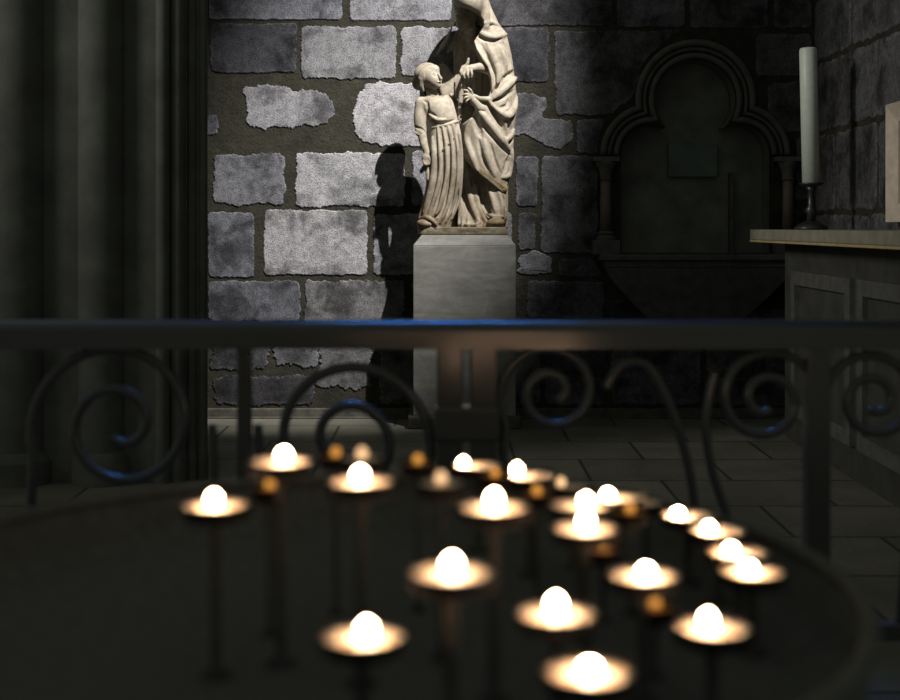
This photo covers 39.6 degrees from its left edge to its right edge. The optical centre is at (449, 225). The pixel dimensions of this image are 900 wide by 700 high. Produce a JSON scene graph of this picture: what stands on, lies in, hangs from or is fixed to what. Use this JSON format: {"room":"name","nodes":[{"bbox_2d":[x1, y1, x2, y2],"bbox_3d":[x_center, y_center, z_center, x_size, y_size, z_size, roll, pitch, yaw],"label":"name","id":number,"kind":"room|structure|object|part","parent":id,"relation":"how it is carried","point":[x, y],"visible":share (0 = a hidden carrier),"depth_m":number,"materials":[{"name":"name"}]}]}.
{"room":"church","nodes":[
{"label":"church","id":0,"kind":"room"},
{"bbox_2d":[0,0,208,487],"bbox_3d":[-1.788,-1.030,5.793,1.441,4.300,0.915,0,0,0],"label":"pillar","id":1,"kind":"structure","parent":0,"point":[104,103],"depth_m":5.45,"materials":[{"name":"stone"}]},
{"bbox_2d":[0,419,899,699],"bbox_3d":[-0.630,1.220,2.610,5.540,0.200,10.220,0,0,0],"label":"floor","id":2,"kind":"structure","parent":0,"point":[760,479],"depth_m":5.70,"materials":[{"name":"stone"}]},
{"bbox_2d":[0,468,880,699],"bbox_3d":[-0.110,0.678,1.260,1.029,0.884,1.029,0,0,0],"label":"candle stand","id":3,"kind":"object","parent":2,"relation":"on","point":[114,595],"visible":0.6,"depth_m":1.32,"materials":[{"name":"metal"}]},
{"bbox_2d":[180,491,251,523],"bbox_3d":[-0.218,0.259,1.165,0.066,0.023,0.066,0,0,0],"label":"tealight","id":4,"kind":"object","parent":3,"relation":"on","point":[214,508],"visible":1,"depth_m":1.15,"materials":[{"name":"beige wax"}]},
{"bbox_2d":[189,519,243,681],"bbox_3d":[-0.218,0.346,1.165,0.058,0.149,0.058,0,0,0],"label":"candle holder","id":5,"kind":"object","parent":3,"relation":"on","point":[214,670],"depth_m":1.16,"materials":[{"name":"metal"}]},
{"bbox_2d":[254,500,275,637],"bbox_3d":[-0.185,0.350,1.283,0.034,0.140,0.034,0,0,0],"label":"candle holder","id":6,"kind":"object","parent":3,"relation":"on","point":[268,631],"depth_m":1.28,"materials":[{"name":"metal"}]},
{"bbox_2d":[251,481,288,501],"bbox_3d":[-0.185,0.269,1.283,0.038,0.020,0.038,0,0,0],"label":"tealight","id":7,"kind":"object","parent":3,"relation":"on","point":[263,492],"visible":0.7,"depth_m":1.27,"materials":[{"name":"brown wax"}]},
{"bbox_2d":[254,475,306,669],"bbox_3d":[-0.162,0.328,1.197,0.058,0.184,0.058,0,0,0],"label":"candle holder","id":8,"kind":"object","parent":3,"relation":"on","point":[279,658],"depth_m":1.19,"materials":[{"name":"metal"}]},
{"bbox_2d":[246,448,315,477],"bbox_3d":[-0.162,0.224,1.197,0.066,0.023,0.066,0,0,0],"label":"tealight","id":9,"kind":"object","parent":3,"relation":"on","point":[283,464],"visible":1,"depth_m":1.18,"materials":[{"name":"beige wax"}]},
{"bbox_2d":[322,468,343,615],"bbox_3d":[-0.123,0.340,1.353,0.034,0.160,0.034,0,0,0],"label":"candle holder","id":10,"kind":"object","parent":3,"relation":"on","point":[335,610],"depth_m":1.35,"materials":[{"name":"metal"}]},
{"bbox_2d":[318,447,349,468],"bbox_3d":[-0.123,0.249,1.353,0.038,0.020,0.038,0,0,0],"label":"tealight","id":11,"kind":"object","parent":3,"relation":"on","point":[328,460],"visible":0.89,"depth_m":1.34,"materials":[{"name":"brown wax"}]},
{"bbox_2d":[325,468,396,499],"bbox_3d":[-0.082,0.233,1.147,0.066,0.023,0.066,0,0,0],"label":"tealight","id":12,"kind":"object","parent":3,"relation":"on","point":[360,484],"visible":1,"depth_m":1.14,"materials":[{"name":"beige wax"}]},
{"bbox_2d":[334,496,387,688],"bbox_3d":[-0.082,0.333,1.147,0.058,0.175,0.058,0,0,0],"label":"candle holder","id":13,"kind":"object","parent":3,"relation":"on","point":[344,677],"depth_m":1.14,"materials":[{"name":"metal"}]},
{"bbox_2d":[339,447,384,471],"bbox_3d":[-0.091,0.239,1.288,0.048,0.022,0.048,0,0,0],"label":"tealight","id":14,"kind":"object","parent":3,"relation":"on","point":[349,462],"visible":1,"depth_m":1.28,"materials":[{"name":"beige wax"}]},
{"bbox_2d":[336,660,388,699],"bbox_3d":[-0.066,0.370,0.943,0.058,0.100,0.058,0,0,0],"label":"candle holder","id":15,"kind":"object","parent":3,"relation":"on","point":[362,672],"depth_m":0.94,"materials":[{"name":"metal"}]},
{"bbox_2d":[319,620,406,663],"bbox_3d":[-0.066,0.308,0.943,0.066,0.023,0.066,0,0,0],"label":"tealight","id":16,"kind":"object","parent":3,"relation":"on","point":[355,641],"visible":1,"depth_m":0.93,"materials":[{"name":"beige wax"}]},
{"bbox_2d":[403,474,431,612],"bbox_3d":[-0.035,0.345,1.366,0.034,0.150,0.034,0,0,0],"label":"candle holder","id":17,"kind":"object","parent":3,"relation":"on","point":[417,606],"depth_m":1.36,"materials":[{"name":"metal"}]},
{"bbox_2d":[401,454,434,475],"bbox_3d":[-0.035,0.259,1.365,0.038,0.020,0.038,0,0,0],"label":"tealight","id":18,"kind":"object","parent":3,"relation":"on","point":[417,466],"visible":1,"depth_m":1.35,"materials":[{"name":"brown wax"}]},
{"bbox_2d":[416,471,465,498],"bbox_3d":[-0.009,0.249,1.211,0.048,0.022,0.048,0,0,0],"label":"tealight","id":19,"kind":"object","parent":3,"relation":"on","point":[440,486],"visible":1,"depth_m":1.20,"materials":[{"name":"beige wax"}]},
{"bbox_2d":[422,496,460,662],"bbox_3d":[-0.009,0.340,1.211,0.042,0.160,0.042,0,0,0],"label":"candle holder","id":20,"kind":"object","parent":3,"relation":"on","point":[429,654],"depth_m":1.21,"materials":[{"name":"metal"}]},
{"bbox_2d":[407,555,494,597],"bbox_3d":[0.001,0.258,0.937,0.066,0.023,0.066,0,0,0],"label":"tealight","id":21,"kind":"object","parent":3,"relation":"on","point":[451,576],"visible":1,"depth_m":0.93,"materials":[{"name":"beige wax"}]},
{"bbox_2d":[421,594,480,699],"bbox_3d":[0.001,0.345,0.937,0.058,0.150,0.058,0,0,0],"label":"candle holder","id":22,"kind":"object","parent":3,"relation":"on","point":[450,604],"depth_m":0.93,"materials":[{"name":"metal"}]},
{"bbox_2d":[459,476,487,553],"bbox_3d":[0.036,0.370,1.615,0.058,0.100,0.058,0,0,0],"label":"candle holder","id":23,"kind":"object","parent":3,"relation":"on","point":[477,547],"depth_m":1.61,"materials":[{"name":"metal"}]},
{"bbox_2d":[453,458,502,477],"bbox_3d":[0.036,0.309,1.615,0.066,0.020,0.066,0,0,0],"label":"tealight","id":24,"kind":"object","parent":3,"relation":"on","point":[471,468],"visible":0.91,"depth_m":1.61,"materials":[{"name":"beige wax"}]},
{"bbox_2d":[457,491,530,526],"bbox_3d":[0.039,0.246,1.104,0.066,0.025,0.066,0,0,0],"label":"tealight","id":25,"kind":"object","parent":3,"relation":"on","point":[493,510],"visible":1,"depth_m":1.09,"materials":[{"name":"beige wax"}]},
{"bbox_2d":[467,524,521,699],"bbox_3d":[0.039,0.340,1.104,0.058,0.161,0.058,0,0,0],"label":"candle holder","id":26,"kind":"object","parent":3,"relation":"on","point":[493,690],"depth_m":1.10,"materials":[{"name":"metal"}]},
{"bbox_2d":[479,468,510,487],"bbox_3d":[0.052,0.289,1.444,0.038,0.020,0.038,0,0,0],"label":"tealight","id":27,"kind":"object","parent":3,"relation":"on","point":[493,479],"visible":1,"depth_m":1.43,"materials":[{"name":"brown wax"}]},
{"bbox_2d":[482,487,507,590],"bbox_3d":[0.052,0.360,1.444,0.034,0.120,0.034,0,0,0],"label":"candle holder","id":28,"kind":"object","parent":3,"relation":"on","point":[503,585],"depth_m":1.44,"materials":[{"name":"metal"}]},
{"bbox_2d":[510,487,550,578],"bbox_3d":[0.096,0.365,1.500,0.058,0.110,0.058,0,0,0],"label":"candle holder","id":29,"kind":"object","parent":3,"relation":"on","point":[516,572],"depth_m":1.50,"materials":[{"name":"metal"}]},
{"bbox_2d":[505,463,557,488],"bbox_3d":[0.096,0.297,1.500,0.066,0.025,0.066,0,0,0],"label":"tealight","id":30,"kind":"object","parent":3,"relation":"on","point":[521,478],"visible":0.91,"depth_m":1.49,"materials":[{"name":"beige wax"}]},
{"bbox_2d":[520,485,553,506],"bbox_3d":[0.097,0.299,1.394,0.038,0.020,0.038,0,0,0],"label":"tealight","id":31,"kind":"object","parent":3,"relation":"on","point":[537,497],"visible":0.95,"depth_m":1.38,"materials":[{"name":"brown wax"}]},
{"bbox_2d":[530,506,547,599],"bbox_3d":[0.097,0.365,1.394,0.034,0.110,0.034,0,0,0],"label":"candle holder","id":32,"kind":"object","parent":3,"relation":"on","point":[536,510],"depth_m":1.39,"materials":[{"name":"metal"}]},
{"bbox_2d":[514,595,597,638],"bbox_3d":[0.083,0.301,0.979,0.066,0.025,0.066,0,0,0],"label":"tealight","id":33,"kind":"object","parent":3,"relation":"on","point":[554,617],"visible":1,"depth_m":0.97,"materials":[{"name":"beige wax"}]},
{"bbox_2d":[529,635,582,699],"bbox_3d":[0.083,0.367,0.979,0.058,0.106,0.058,0,0,0],"label":"candle holder","id":34,"kind":"object","parent":3,"relation":"on","point":[555,644],"depth_m":0.97,"materials":[{"name":"metal"}]},
{"bbox_2d":[558,497,574,570],"bbox_3d":[0.151,0.375,1.533,0.042,0.090,0.042,0,0,0],"label":"candle holder","id":35,"kind":"object","parent":3,"relation":"on","point":[562,565],"depth_m":1.53,"materials":[{"name":"metal"}]},
{"bbox_2d":[554,477,592,496],"bbox_3d":[0.151,0.319,1.533,0.048,0.022,0.048,0,0,0],"label":"tealight","id":36,"kind":"object","parent":3,"relation":"on","point":[563,488],"visible":0.95,"depth_m":1.52,"materials":[{"name":"beige wax"}]},
{"bbox_2d":[556,519,593,642],"bbox_3d":[0.132,0.358,1.272,0.058,0.125,0.058,0,0,0],"label":"candle holder","id":37,"kind":"object","parent":3,"relation":"on","point":[577,552],"depth_m":1.27,"materials":[{"name":"metal"}]},
{"bbox_2d":[548,494,612,519],"bbox_3d":[0.132,0.284,1.272,0.066,0.022,0.066,0,0,0],"label":"tealight","id":38,"kind":"object","parent":3,"relation":"on","point":[561,508],"visible":0.98,"depth_m":1.27,"materials":[{"name":"beige wax"}]},
{"bbox_2d":[558,543,610,653],"bbox_3d":[0.126,0.357,1.167,0.058,0.127,0.058,0,0,0],"label":"candle holder","id":39,"kind":"object","parent":3,"relation":"on","point":[585,641],"depth_m":1.16,"materials":[{"name":"metal"}]},
{"bbox_2d":[550,513,620,547],"bbox_3d":[0.126,0.280,1.167,0.066,0.025,0.066,0,0,0],"label":"tealight","id":40,"kind":"object","parent":3,"relation":"on","point":[585,531],"visible":1,"depth_m":1.16,"materials":[{"name":"beige wax"}]},
{"bbox_2d":[541,654,634,699],"bbox_3d":[0.098,0.316,0.884,0.066,0.018,0.066,0,0,0],"label":"tealight","id":41,"kind":"object","parent":3,"relation":"on","point":[570,676],"visible":1,"depth_m":0.88,"materials":[{"name":"beige wax"}]},
{"bbox_2d":[590,563,616,623],"bbox_3d":[0.162,0.388,1.327,0.034,0.065,0.034,0,0,0],"label":"candle holder","id":42,"kind":"object","parent":3,"relation":"on","point":[603,617],"depth_m":1.32,"materials":[{"name":"metal"}]},
{"bbox_2d":[590,545,620,563],"bbox_3d":[0.162,0.344,1.327,0.038,0.020,0.038,0,0,0],"label":"tealight","id":43,"kind":"object","parent":3,"relation":"on","point":[611,554],"visible":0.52,"depth_m":1.31,"materials":[{"name":"brown wax"}]},
{"bbox_2d":[606,512,622,583],"bbox_3d":[0.198,0.375,1.471,0.058,0.090,0.058,0,0,0],"label":"candle holder","id":44,"kind":"object","parent":3,"relation":"on","point":[619,543],"depth_m":1.47,"materials":[{"name":"metal"}]},
{"bbox_2d":[590,489,645,511],"bbox_3d":[0.198,0.320,1.471,0.066,0.020,0.066,0,0,0],"label":"tealight","id":45,"kind":"object","parent":3,"relation":"on","point":[618,498],"visible":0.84,"depth_m":1.47,"materials":[{"name":"beige wax"}]},
{"bbox_2d":[612,503,647,525],"bbox_3d":[0.194,0.309,1.350,0.038,0.020,0.038,0,0,0],"label":"tealight","id":46,"kind":"object","parent":3,"relation":"on","point":[629,515],"visible":1,"depth_m":1.34,"materials":[{"name":"brown wax"}]},
{"bbox_2d":[618,524,644,616],"bbox_3d":[0.194,0.370,1.350,0.034,0.100,0.034,0,0,0],"label":"candle holder","id":47,"kind":"object","parent":3,"relation":"on","point":[629,610],"depth_m":1.35,"materials":[{"name":"metal"}]},
{"bbox_2d":[616,592,667,699],"bbox_3d":[0.170,0.370,1.104,0.058,0.101,0.058,0,0,0],"label":"candle holder","id":48,"kind":"object","parent":3,"relation":"on","point":[642,690],"depth_m":1.10,"materials":[{"name":"metal"}]},
{"bbox_2d":[605,563,680,596],"bbox_3d":[0.170,0.309,1.104,0.066,0.019,0.066,0,0,0],"label":"tealight","id":49,"kind":"object","parent":3,"relation":"on","point":[631,579],"visible":1,"depth_m":1.09,"materials":[{"name":"beige wax"}]},
{"bbox_2d":[642,514,659,563],"bbox_3d":[0.241,0.385,1.534,0.042,0.070,0.042,0,0,0],"label":"candle holder","id":50,"kind":"object","parent":3,"relation":"on","point":[654,557],"depth_m":1.53,"materials":[{"name":"metal"}]},
{"bbox_2d":[642,493,665,514],"bbox_3d":[0.241,0.339,1.534,0.048,0.022,0.048,0,0,0],"label":"tealight","id":51,"kind":"object","parent":3,"relation":"on","point":[653,505],"visible":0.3,"depth_m":1.52,"materials":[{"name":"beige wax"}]},
{"bbox_2d":[634,598,675,623],"bbox_3d":[0.191,0.354,1.162,0.038,0.020,0.038,0,0,0],"label":"tealight","id":52,"kind":"object","parent":3,"relation":"on","point":[660,611],"visible":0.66,"depth_m":1.15,"materials":[{"name":"brown wax"}]},
{"bbox_2d":[649,623,669,680],"bbox_3d":[0.191,0.393,1.162,0.034,0.055,0.034,0,0,0],"label":"candle holder","id":53,"kind":"object","parent":3,"relation":"on","point":[656,673],"depth_m":1.16,"materials":[{"name":"metal"}]},
{"bbox_2d":[667,527,699,587],"bbox_3d":[0.279,0.385,1.466,0.058,0.070,0.058,0,0,0],"label":"candle holder","id":54,"kind":"object","parent":3,"relation":"on","point":[690,575],"depth_m":1.46,"materials":[{"name":"metal"}]},
{"bbox_2d":[660,508,716,529],"bbox_3d":[0.279,0.340,1.466,0.066,0.018,0.066,0,0,0],"label":"tealight","id":55,"kind":"object","parent":3,"relation":"on","point":[674,518],"visible":0.97,"depth_m":1.46,"materials":[{"name":"beige wax"}]},
{"bbox_2d":[685,646,737,699],"bbox_3d":[0.218,0.383,1.042,0.058,0.075,0.058,0,0,0],"label":"candle holder","id":56,"kind":"object","parent":3,"relation":"on","point":[711,657],"depth_m":1.04,"materials":[{"name":"metal"}]},
{"bbox_2d":[672,611,752,651],"bbox_3d":[0.218,0.332,1.042,0.066,0.024,0.066,0,0,0],"label":"tealight","id":57,"kind":"object","parent":3,"relation":"on","point":[706,631],"visible":1,"depth_m":1.03,"materials":[{"name":"beige wax"}]},
{"bbox_2d":[697,543,730,606],"bbox_3d":[0.299,0.385,1.393,0.058,0.070,0.058,0,0,0],"label":"candle holder","id":58,"kind":"object","parent":3,"relation":"on","point":[719,597],"depth_m":1.39,"materials":[{"name":"metal"}]},
{"bbox_2d":[688,522,747,545],"bbox_3d":[0.299,0.340,1.393,0.066,0.019,0.066,0,0,0],"label":"tealight","id":59,"kind":"object","parent":3,"relation":"on","point":[705,533],"visible":0.98,"depth_m":1.39,"materials":[{"name":"beige wax"}]},
{"bbox_2d":[715,566,742,618],"bbox_3d":[0.299,0.385,1.300,0.058,0.070,0.058,0,0,0],"label":"candle holder","id":60,"kind":"object","parent":3,"relation":"on","point":[737,595],"depth_m":1.30,"materials":[{"name":"metal"}]},
{"bbox_2d":[706,543,770,566],"bbox_3d":[0.299,0.340,1.300,0.066,0.019,0.066,0,0,0],"label":"tealight","id":61,"kind":"object","parent":3,"relation":"on","point":[719,553],"visible":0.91,"depth_m":1.30,"materials":[{"name":"beige wax"}]},
{"bbox_2d":[728,586,775,657],"bbox_3d":[0.297,0.385,1.228,0.058,0.070,0.058,0,0,0],"label":"candle holder","id":62,"kind":"object","parent":3,"relation":"on","point":[757,648],"depth_m":1.22,"materials":[{"name":"metal"}]},
{"bbox_2d":[718,560,786,590],"bbox_3d":[0.297,0.340,1.228,0.066,0.019,0.066,0,0,0],"label":"tealight","id":63,"kind":"object","parent":3,"relation":"on","point":[745,575],"visible":1,"depth_m":1.22,"materials":[{"name":"beige wax"}]},
{"bbox_2d":[0,320,899,641],"bbox_3d":[0.000,0.646,2.300,3.100,0.948,0.052,0,0,0],"label":"iron railing","id":64,"kind":"object","parent":2,"relation":"on","point":[478,422],"visible":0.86,"depth_m":2.28,"materials":[{"name":"grey metal"}]},
{"bbox_3d":[-0.378,0.670,2.300,0.026,0.900,0.026,0,0,0],"label":"post","id":65,"kind":"part","parent":64,"relation":"part of","materials":[{"name":"grey metal"}]},
{"bbox_3d":[0.000,0.198,2.300,3.100,0.052,0.048,0,0,0],"label":"rail","id":66,"kind":"part","parent":64,"relation":"part of","materials":[{"name":"grey metal"}]},
{"bbox_3d":[0.000,0.670,2.300,0.048,0.900,0.040,0,0,0],"label":"post","id":67,"kind":"part","parent":64,"relation":"part of","materials":[{"name":"grey metal"}]},
{"bbox_3d":[0.062,0.670,2.300,0.050,0.900,0.040,0,0,0],"label":"post","id":68,"kind":"part","parent":64,"relation":"part of","materials":[{"name":"grey metal"}]},
{"bbox_3d":[0.674,0.670,2.300,0.042,0.900,0.040,0,0,0],"label":"post","id":69,"kind":"part","parent":64,"relation":"part of","materials":[{"name":"grey metal"}]},
{"bbox_3d":[0.000,0.745,2.300,3.100,0.033,0.024,0,0,0],"label":"rail","id":70,"kind":"part","parent":64,"relation":"part of","materials":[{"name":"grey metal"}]},
{"bbox_2d":[408,235,520,428],"bbox_3d":[0.080,0.585,7.095,0.627,1.070,0.430,0,0,0],"label":"pedestal","id":71,"kind":"object","parent":2,"relation":"on","point":[456,277],"visible":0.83,"depth_m":6.91,"materials":[{"name":"grey stone"}]},
{"bbox_2d":[412,0,517,234],"bbox_3d":[0.087,-0.663,7.089,0.607,1.424,0.383,0,0,0],"label":"statue","id":72,"kind":"object","parent":71,"relation":"on","point":[468,159],"visible":1,"depth_m":7.00,"materials":[{"name":"stone"}]},
{"bbox_2d":[750,230,899,508],"bbox_3d":[1.875,0.570,4.450,0.490,1.101,4.700,0,0,0],"label":"altar","id":73,"kind":"object","parent":2,"relation":"on","point":[830,274],"visible":0.79,"depth_m":5.49,"materials":[{"name":"stone"}]},
{"bbox_2d":[794,183,827,229],"bbox_3d":[1.877,-0.102,6.500,0.170,0.243,0.170,0,0,0],"label":"candlestick","id":74,"kind":"object","parent":73,"relation":"on","point":[810,223],"visible":1,"depth_m":6.47,"materials":[{"name":"black metal"}]},
{"bbox_2d":[799,46,819,182],"bbox_3d":[1.869,-0.579,6.500,0.105,0.713,0.089,0,0,0],"label":"candle","id":75,"kind":"object","parent":74,"relation":"on","point":[810,162],"visible":0.96,"depth_m":6.46,"materials":[{"name":"white wax"}]},
{"bbox_3d":[1.877,-0.115,6.500,0.068,0.178,0.068,0,0,0],"label":"stem","id":76,"kind":"part","parent":74,"relation":"part of","materials":[{"name":"black metal"}]},
{"bbox_2d":[208,0,814,407],"bbox_3d":[-0.630,-1.337,7.396,5.540,4.913,0.167,0,0,0],"label":"wall","id":77,"kind":"structure","parent":0,"point":[317,171],"depth_m":7.31,"materials":[{"name":"stone"}]},
{"bbox_2d":[208,408,784,418],"bbox_3d":[-0.630,1.093,7.300,5.540,0.054,0.080,0,0,0],"label":"baseboard","id":78,"kind":"structure","parent":77,"relation":"attached to","point":[213,413],"depth_m":7.29,"materials":[{"name":"stone"}]},
{"bbox_2d":[591,39,801,319],"bbox_3d":[1.435,-0.241,7.320,1.212,1.700,0.320,0,0,0],"label":"niche","id":79,"kind":"object","parent":77,"relation":"in","point":[660,286],"visible":0.94,"depth_m":7.25,"materials":[{"name":"stone"}]},
{"bbox_3d":[1.435,0.202,7.315,1.148,0.076,0.310,0,0,0],"label":"sill","id":80,"kind":"part","parent":79,"relation":"part of","materials":[{"name":"stone"}]},
{"bbox_3d":[1.435,-0.753,7.304,1.115,0.676,0.045,0,0,0],"label":"arch moulding","id":81,"kind":"part","parent":79,"relation":"part of","materials":[{"name":"stone"}]},
{"bbox_2d":[815,0,899,229],"bbox_3d":[2.137,-1.126,4.661,0.009,4.491,5.323,0,0,0],"label":"wall","id":82,"kind":"structure","parent":0,"point":[857,42],"depth_m":6.59,"materials":[{"name":"stone"}]},
{"bbox_2d":[885,101,899,221],"bbox_3d":[2.103,-0.296,5.617,0.075,0.555,0.620,0,0,0],"label":"picture frame","id":83,"kind":"object","parent":82,"relation":"hanging from","point":[892,111],"visible":1,"depth_m":5.88,"materials":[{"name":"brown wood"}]},
{"bbox_3d":[2.103,-0.531,5.617,0.075,0.085,0.620,0,0,0],"label":"rail","id":84,"kind":"part","parent":83,"relation":"part of","materials":[{"name":"brown wood"}]},
{"bbox_3d":[2.103,-0.061,5.617,0.075,0.085,0.620,0,0,0],"label":"rail","id":85,"kind":"part","parent":83,"relation":"part of","materials":[{"name":"brown wood"}]}
]}

